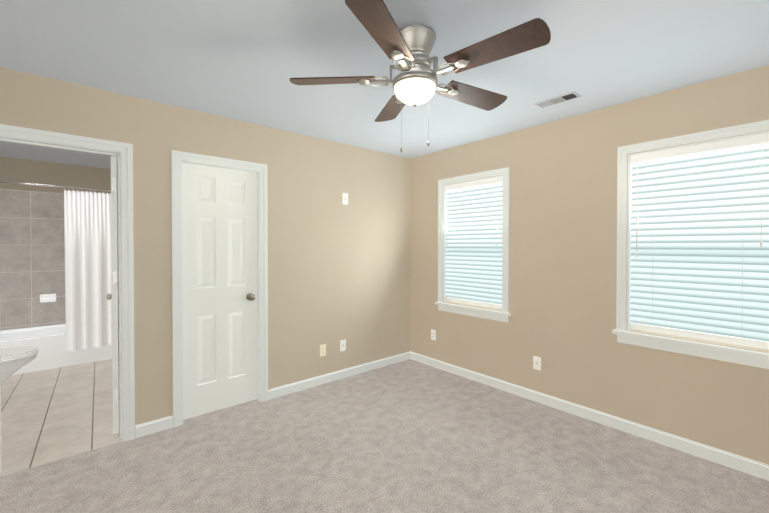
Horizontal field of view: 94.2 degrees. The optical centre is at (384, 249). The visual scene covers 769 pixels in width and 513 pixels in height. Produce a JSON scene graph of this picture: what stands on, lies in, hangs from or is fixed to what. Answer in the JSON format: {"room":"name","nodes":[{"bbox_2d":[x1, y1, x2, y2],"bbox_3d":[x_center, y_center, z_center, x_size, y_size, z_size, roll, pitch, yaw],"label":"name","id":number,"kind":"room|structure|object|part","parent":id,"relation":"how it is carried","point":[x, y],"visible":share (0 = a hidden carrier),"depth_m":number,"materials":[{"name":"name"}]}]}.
{"room":"empty bedroom","nodes":[
{"label":"empty bedroom","id":0,"kind":"room"},
{"bbox_2d":[0,157,110,330],"bbox_3d":[-4.340,0.111,4.533,1.690,2.440,0.120,-1,1,-41],"label":"wall","id":1,"kind":"structure","parent":0,"point":[28,171],"depth_m":4.53,"materials":[{"name":"paint"}]},
{"bbox_2d":[0,188,65,329],"bbox_3d":[-4.299,0.114,4.484,1.434,1.686,0.008,-1,1,-41],"label":"tile","id":2,"kind":"structure","parent":1,"relation":"attached to","point":[32,248],"depth_m":4.42,"materials":[{"name":"grey tile"}]},
{"bbox_2d":[40,293,55,302],"bbox_3d":[-4.233,0.611,4.497,0.150,0.100,0.087,-1,1,-41],"label":"soap dish","id":3,"kind":"object","parent":2,"relation":"attached to","point":[47,297],"visible":1,"depth_m":4.49,"materials":[{"name":"white ceramic"}]},
{"bbox_2d":[0,359,121,476],"bbox_3d":[-3.332,1.375,3.370,1.690,0.058,3.220,-1,1,-41],"label":"floor","id":4,"kind":"structure","parent":0,"point":[51,415],"depth_m":2.93,"materials":[{"name":"beige tile"}]},
{"bbox_2d":[1,346,37,401],"bbox_3d":[-3.510,0.952,3.067,0.776,0.790,0.480,-1,1,-41],"label":"toilet","id":5,"kind":"object","parent":4,"relation":"on","point":[14,360],"visible":0.96,"depth_m":3.16,"materials":[{"name":"white ceramic"}]},
{"bbox_2d":[0,324,111,374],"bbox_3d":[-4.059,1.150,4.216,1.445,0.371,0.738,-1,1,-41],"label":"bathtub","id":6,"kind":"object","parent":4,"relation":"on","point":[49,341],"visible":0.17,"depth_m":4.08,"materials":[{"name":"white ceramic"}]},
{"bbox_2d":[0,67,410,424],"bbox_3d":[-1.282,0.127,3.071,4.430,2.440,0.120,-1,1,-41],"label":"wall","id":7,"kind":"structure","parent":0,"point":[338,270],"depth_m":3.31,"materials":[{"name":"paint"}]},
{"bbox_2d":[0,124,134,472],"bbox_3d":[-2.116,0.305,2.359,0.745,2.100,0.156,-1,1,-41],"label":"door frame","id":8,"kind":"structure","parent":7,"relation":"attached to","point":[122,152],"depth_m":2.52,"materials":[{"name":"white painted wood"}]},
{"bbox_2d":[106,156,119,433],"bbox_3d":[-2.125,0.330,2.843,0.171,2.015,0.603,0,1,-34],"label":"door","id":9,"kind":"structure","parent":7,"relation":"in","point":[114,296],"depth_m":2.60,"materials":[{"name":"white wood"}]},
{"bbox_2d":[171,150,267,427],"bbox_3d":[-1.364,0.298,2.991,0.740,2.100,0.138,-1,1,-41],"label":"door frame","id":10,"kind":"structure","parent":7,"relation":"attached to","point":[178,158],"depth_m":2.84,"materials":[{"name":"white wood"}]},
{"bbox_2d":[182,163,257,419],"bbox_3d":[-1.346,0.328,2.971,0.594,2.015,0.103,-1,1,-41],"label":"closet door","id":11,"kind":"structure","parent":7,"relation":"in","point":[219,260],"depth_m":2.97,"materials":[{"name":"white wood"}]},
{"bbox_2d":[320,344,325,356],"bbox_3d":[-0.614,1.006,3.569,0.070,0.115,0.009,-1,1,-41],"label":"electrical outlet","id":12,"kind":"object","parent":7,"relation":"attached to","point":[323,350],"visible":1,"depth_m":3.57,"materials":[{"name":"beige plastic"}]},
{"bbox_2d":[268,351,410,399],"bbox_3d":[-0.377,1.294,3.774,1.757,0.090,0.017,-1,1,-41],"label":"baseboard","id":13,"kind":"structure","parent":7,"relation":"attached to","point":[283,390],"depth_m":3.65,"materials":[{"name":"white wood"}]},
{"bbox_2d":[340,339,345,351],"bbox_3d":[-0.430,1.000,3.723,0.070,0.115,0.016,-1,1,-41],"label":"electrical outlet","id":14,"kind":"object","parent":7,"relation":"attached to","point":[342,345],"visible":1,"depth_m":3.72,"materials":[{"name":"white plastic"}]},
{"bbox_2d":[342,193,347,204],"bbox_3d":[-0.405,-0.530,3.726,0.070,0.115,0.019,-1,1,-41],"label":"switch plate","id":15,"kind":"object","parent":7,"relation":"attached to","point":[344,198],"visible":1,"depth_m":3.72,"materials":[{"name":"white plastic"}]},
{"bbox_2d":[0,359,768,512],"bbox_3d":[-0.083,1.389,1.993,4.030,0.060,4.840,-1,1,-41],"label":"floor","id":16,"kind":"structure","parent":0,"point":[409,436],"depth_m":2.25,"materials":[{"name":"beige carpet"}]},
{"bbox_2d":[0,0,768,168],"bbox_3d":[-0.999,-1.139,2.727,4.430,0.100,7.190,-1,1,-41],"label":"ceiling","id":17,"kind":"structure","parent":0,"point":[243,60],"depth_m":2.00,"materials":[{"name":"paint"}]},
{"bbox_2d":[289,0,550,151],"bbox_3d":[0.189,-0.785,1.815,1.222,0.589,1.226,-1,1,-41],"label":"fan","id":18,"kind":"object","parent":17,"relation":"hanging from","point":[415,81],"visible":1,"depth_m":1.71,"materials":[{"name":"brown wood"}]},
{"bbox_3d":[0.154,-0.784,1.816,0.210,0.084,0.210,-1,1,-41],"label":"lamp shade","id":19,"kind":"part","parent":18,"relation":"part of","materials":[{"name":"white glass"}]},
{"bbox_2d":[534,91,580,107],"bbox_3d":[1.253,-1.084,2.598,0.118,0.009,0.280,-1,1,-41],"label":"ceiling vent","id":20,"kind":"object","parent":17,"relation":"in","point":[559,99],"visible":1,"depth_m":2.58,"materials":[{"name":"grey metal"}]},
{"bbox_2d":[410,65,768,464],"bbox_3d":[1.669,0.129,2.909,0.160,2.440,3.970,-1,1,-41],"label":"wall","id":21,"kind":"structure","parent":0,"point":[561,323],"depth_m":2.88,"materials":[{"name":"paint"}]},
{"bbox_2d":[431,329,435,340],"bbox_3d":[0.557,0.976,4.086,0.009,0.115,0.070,-1,1,-41],"label":"electrical outlet","id":22,"kind":"object","parent":21,"relation":"attached to","point":[433,334],"visible":1,"depth_m":4.08,"materials":[{"name":"white plastic"}]},
{"bbox_2d":[435,167,510,322],"bbox_3d":[0.910,-0.046,3.704,0.135,1.458,0.906,-1,1,-41],"label":"trim","id":23,"kind":"structure","parent":21,"relation":"attached to","point":[504,314],"depth_m":3.60,"materials":[{"name":"white wood"}]},
{"bbox_2d":[444,177,502,308],"bbox_3d":[0.946,-0.062,3.736,0.167,1.301,0.738,-1,1,-41],"label":"window blind","id":24,"kind":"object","parent":21,"relation":"in","point":[473,243],"depth_m":3.68,"materials":[{"name":"white plastic"}]},
{"bbox_2d":[533,356,540,370],"bbox_3d":[1.345,1.006,3.161,0.016,0.115,0.070,-1,1,-41],"label":"electrical outlet","id":25,"kind":"object","parent":21,"relation":"attached to","point":[536,363],"visible":1,"depth_m":3.16,"materials":[{"name":"white plastic"}]},
{"bbox_2d":[411,352,768,480],"bbox_3d":[1.564,1.304,2.910,0.020,0.090,3.856,-1,1,-41],"label":"baseboard","id":26,"kind":"structure","parent":21,"relation":"attached to","point":[735,462],"depth_m":2.67,"materials":[{"name":"white"}]},
{"bbox_2d":[612,120,768,368],"bbox_3d":[2.057,-0.032,2.367,0.135,1.458,0.922,-1,1,-41],"label":"trim","id":27,"kind":"structure","parent":21,"relation":"attached to","point":[730,354],"depth_m":2.52,"materials":[{"name":"white wood"}]},
{"bbox_2d":[630,133,768,349],"bbox_3d":[2.093,-0.047,2.398,0.167,1.301,0.754,-1,1,-41],"label":"window blind","id":28,"kind":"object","parent":21,"relation":"in","point":[700,242],"depth_m":2.33,"materials":[{"name":"white plastic"}]},
{"bbox_3d":[-3.927,0.129,2.845,0.120,2.440,2.980,-1,1,-41],"label":"wall","id":29,"kind":"structure","parent":0,"visible":0},
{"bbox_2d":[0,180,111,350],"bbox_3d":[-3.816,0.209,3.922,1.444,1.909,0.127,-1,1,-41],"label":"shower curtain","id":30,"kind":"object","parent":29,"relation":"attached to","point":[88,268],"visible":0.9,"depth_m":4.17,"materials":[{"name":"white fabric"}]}
]}

